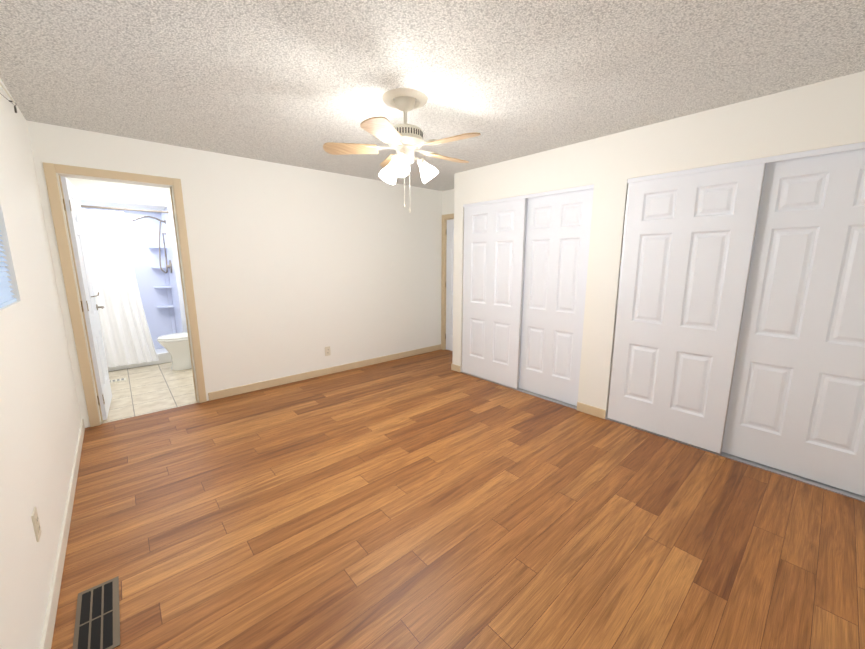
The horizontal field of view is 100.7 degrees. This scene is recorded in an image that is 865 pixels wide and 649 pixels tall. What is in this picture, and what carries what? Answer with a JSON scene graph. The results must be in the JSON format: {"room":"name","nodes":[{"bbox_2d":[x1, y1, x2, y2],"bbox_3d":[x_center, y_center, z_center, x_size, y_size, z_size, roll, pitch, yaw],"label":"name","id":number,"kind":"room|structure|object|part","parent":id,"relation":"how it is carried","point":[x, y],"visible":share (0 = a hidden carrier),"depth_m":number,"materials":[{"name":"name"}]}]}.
{"room":"empty bedroom","nodes":[
{"label":"empty bedroom","id":0,"kind":"room"},
{"bbox_2d":[0,78,81,648],"bbox_3d":[-2.428,-0.176,2.135,0.120,2.440,7.770,-9,14,-41],"label":"wall","id":1,"kind":"structure","parent":0,"point":[40,419],"depth_m":1.70,"materials":[{"name":"white paint"}]},
{"bbox_2d":[0,230,16,307],"bbox_3d":[-1.613,-0.415,1.148,0.112,0.800,1.260,-9,14,-41],"label":"window","id":2,"kind":"structure","parent":1,"relation":"in","point":[6,297],"depth_m":1.61,"materials":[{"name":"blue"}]},
{"bbox_2d":[0,82,16,112],"bbox_3d":[-1.231,-0.986,0.727,0.030,0.215,3.985,-9,14,-41],"label":"wire","id":3,"kind":"object","parent":1,"relation":"attached to","point":[15,109],"visible":1,"depth_m":2.10,"materials":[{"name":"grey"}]},
{"bbox_2d":[31,507,41,541],"bbox_3d":[-1.575,0.794,1.427,0.008,0.114,0.070,-9,14,-41],"label":"electrical outlet","id":4,"kind":"object","parent":1,"relation":"attached to","point":[36,523],"visible":1,"depth_m":1.41,"materials":[{"name":"beige plastic"}]},
{"bbox_2d":[39,419,84,648],"bbox_3d":[-1.441,1.163,1.343,0.012,0.085,4.700,-9,14,-41],"label":"baseboard","id":5,"kind":"structure","parent":1,"relation":"attached to","point":[48,626],"depth_m":1.67,"materials":[{"name":"white wood"}]},
{"bbox_2d":[81,207,171,348],"bbox_3d":[-4.390,-0.774,5.451,1.400,2.440,0.120,-9,14,-41],"label":"wall","id":6,"kind":"structure","parent":0,"point":[143,234],"depth_m":5.44,"materials":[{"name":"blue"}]},
{"bbox_2d":[66,177,186,332],"bbox_3d":[-4.171,-0.690,4.985,1.100,2.440,0.880,-9,14,-41],"label":"wall","id":7,"kind":"structure","parent":0,"point":[108,194],"depth_m":4.71,"materials":[{"name":"white paint"}]},
{"bbox_2d":[80,205,168,212],"bbox_3d":[-3.887,-1.438,4.455,0.984,0.024,0.025,-9,14,-41],"label":"rod","id":8,"kind":"object","parent":7,"relation":"attached to","point":[101,207],"visible":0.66,"depth_m":4.48,"materials":[{"name":"silver metal"}]},
{"bbox_2d":[81,205,158,366],"bbox_3d":[-3.986,-0.455,4.522,0.640,1.992,0.074,-9,14,-41],"label":"shower curtain","id":9,"kind":"object","parent":8,"relation":"hanging from","point":[127,337],"visible":0.69,"depth_m":4.53,"materials":[{"name":"white fabric"}]},
{"bbox_2d":[132,216,171,272],"bbox_3d":[-3.927,-1.118,5.047,0.191,0.793,0.434,5,12,27],"label":"shower head","id":10,"kind":"object","parent":7,"relation":"attached to","point":[169,266],"visible":1,"depth_m":5.11},
{"bbox_2d":[26,120,441,427],"bbox_3d":[-1.422,-0.569,4.315,4.320,2.440,0.120,-9,14,-41],"label":"wall","id":11,"kind":"structure","parent":0,"point":[295,270],"depth_m":4.01,"materials":[{"name":"white paint"}]},
{"bbox_2d":[60,176,111,419],"bbox_3d":[-3.159,-0.212,3.321,0.156,2.069,0.732,-9,14,-41],"label":"bathroom door","id":12,"kind":"structure","parent":11,"relation":"in","point":[89,306],"depth_m":3.18,"materials":[{"name":"white wood"}]},
{"bbox_2d":[43,162,206,426],"bbox_3d":[-2.677,-0.230,3.240,0.868,2.154,0.138,-9,14,-41],"label":"door frame","id":13,"kind":"structure","parent":11,"relation":"attached to","point":[53,173],"depth_m":3.04,"materials":[{"name":"beige wood"}]},
{"bbox_2d":[208,344,440,400],"bbox_3d":[-1.073,0.551,4.740,3.265,0.085,0.012,-9,14,-41],"label":"baseboard","id":14,"kind":"structure","parent":11,"relation":"attached to","point":[219,394],"depth_m":4.38,"materials":[{"name":"beige wood"}]},
{"bbox_2d":[325,346,330,355],"bbox_3d":[-1.312,0.334,4.489,0.070,0.114,0.008,-9,14,-41],"label":"electrical outlet","id":15,"kind":"object","parent":11,"relation":"attached to","point":[327,351],"visible":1,"depth_m":4.49,"materials":[{"name":"beige plastic"}]},
{"bbox_2d":[0,0,864,190],"bbox_3d":[0.128,-1.472,2.276,4.440,0.060,4.940,-9,14,-41],"label":"ceiling","id":16,"kind":"structure","parent":0,"point":[299,83],"depth_m":1.91,"materials":[{"name":"white paint"}]},
{"bbox_2d":[323,88,480,212],"bbox_3d":[-0.144,-1.102,2.370,1.001,0.701,1.024,-9,14,-41],"label":"ceiling fan","id":17,"kind":"object","parent":16,"relation":"hanging from","point":[406,139],"depth_m":2.26,"materials":[{"name":"white metal"}]},
{"bbox_3d":[-0.183,-1.024,2.399,0.414,0.144,0.401,-9,14,-41],"label":"ceiling fan shade","id":18,"kind":"part","parent":17,"relation":"part of","materials":[{"name":"white glass"}]},
{"bbox_2d":[442,189,453,214],"bbox_3d":[1.787,-0.487,3.861,0.120,2.440,4.820,-9,14,-41],"label":"wall","id":19,"kind":"structure","parent":0,"point":[447,201],"depth_m":5.32,"materials":[{"name":"white paint"}]},
{"bbox_2d":[441,213,453,349],"bbox_3d":[0.477,-0.578,5.340,0.136,2.094,0.868,-9,14,-41],"label":"door frame","id":20,"kind":"structure","parent":19,"relation":"attached to","point":[446,217],"depth_m":5.58,"materials":[{"name":"beige wood"}]},
{"bbox_2d":[445,219,453,350],"bbox_3d":[0.459,-0.544,5.334,0.049,2.009,0.729,-9,14,-41],"label":"entry door","id":21,"kind":"structure","parent":19,"relation":"in","point":[449,280],"depth_m":5.53,"materials":[{"name":"white wood"}]},
{"bbox_2d":[51,349,864,648],"bbox_3d":[-0.808,0.800,3.763,4.440,0.060,7.770,-9,14,-41],"label":"floor","id":22,"kind":"structure","parent":0,"point":[430,500],"depth_m":1.93,"materials":[{"name":"brown wood"}]},
{"bbox_2d":[73,576,119,648],"bbox_3d":[-1.354,1.185,1.449,0.133,0.005,0.395,-9,14,-41],"label":"floor vent","id":23,"kind":"object","parent":22,"relation":"in","point":[97,622],"visible":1,"depth_m":1.44,"materials":[{"name":"brown metal"}]},
{"bbox_2d":[110,378,125,382],"bbox_3d":[-3.816,0.675,4.269,0.260,0.007,0.110,-9,14,-41],"label":"floor vent","id":24,"kind":"object","parent":22,"relation":"in","point":[118,380],"visible":0.54,"depth_m":4.29,"materials":[{"name":"white"}]},
{"bbox_2d":[108,348,171,371],"bbox_3d":[-4.210,0.441,5.166,0.984,0.150,0.858,-9,14,-41],"label":"shower pan","id":25,"kind":"object","parent":22,"relation":"on","point":[163,355],"visible":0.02,"depth_m":4.95,"materials":[{"name":"white ceramic"}]},
{"bbox_2d":[148,238,175,333],"bbox_3d":[-4.135,-0.494,5.508,0.205,1.630,0.205,-9,14,-41],"label":"shower shelf","id":26,"kind":"object","parent":25,"relation":"on","point":[168,287],"visible":0.9,"depth_m":5.56,"materials":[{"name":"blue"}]},
{"bbox_2d":[157,332,191,370],"bbox_3d":[-3.243,0.175,4.807,0.719,0.800,0.500,-9,14,-41],"label":"toilet","id":27,"kind":"object","parent":22,"relation":"on","point":[176,346],"visible":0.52,"depth_m":4.66,"materials":[{"name":"white ceramic"}]},
{"bbox_2d":[452,71,864,418],"bbox_3d":[1.760,-0.390,3.319,0.650,2.440,3.790,-9,14,-41],"label":"wall","id":28,"kind":"structure","parent":0,"point":[824,114],"depth_m":2.95,"materials":[{"name":"white paint"}]},
{"bbox_2d":[462,198,527,388],"bbox_3d":[0.670,-0.349,4.125,0.036,2.050,0.853,-9,14,-41],"label":"closet door","id":29,"kind":"structure","parent":28,"relation":"in","point":[494,256],"depth_m":4.07,"materials":[{"name":"wood"},{"name":"paint"}]},
{"bbox_2d":[451,364,605,418],"bbox_3d":[1.146,0.647,4.203,0.662,0.085,2.008,-9,14,-41],"label":"baseboard","id":30,"kind":"structure","parent":28,"relation":"attached to","point":[592,410],"depth_m":3.36,"materials":[{"name":"beige wood"}]},
{"bbox_2d":[519,188,593,405],"bbox_3d":[1.203,-0.255,3.602,0.036,2.050,0.733,-9,14,-41],"label":"closet door","id":31,"kind":"structure","parent":28,"relation":"in","point":[558,227],"depth_m":3.56,"materials":[{"name":"wood"},{"name":"paint"}]},
{"bbox_2d":[461,142,864,501],"bbox_3d":[1.526,-0.179,3.201,0.094,2.068,3.406,-9,14,-41],"label":"trim","id":32,"kind":"structure","parent":28,"relation":"attached to","point":[842,148],"depth_m":2.52,"materials":[{"name":"silver metal"}]},
{"bbox_2d":[607,163,765,453],"bbox_3d":[1.872,-0.108,2.786,0.036,2.050,0.823,-9,14,-41],"label":"closet door","id":33,"kind":"structure","parent":28,"relation":"in","point":[688,245],"depth_m":2.72,"materials":[{"name":"wood"},{"name":"paint"}]},
{"bbox_2d":[722,148,864,495],"bbox_3d":[2.411,-0.012,2.255,0.036,2.050,0.783,-9,14,-41],"label":"closet door","id":34,"kind":"structure","parent":28,"relation":"in","point":[797,402],"depth_m":2.27,"materials":[{"name":"wood"},{"name":"paint"}]}
]}

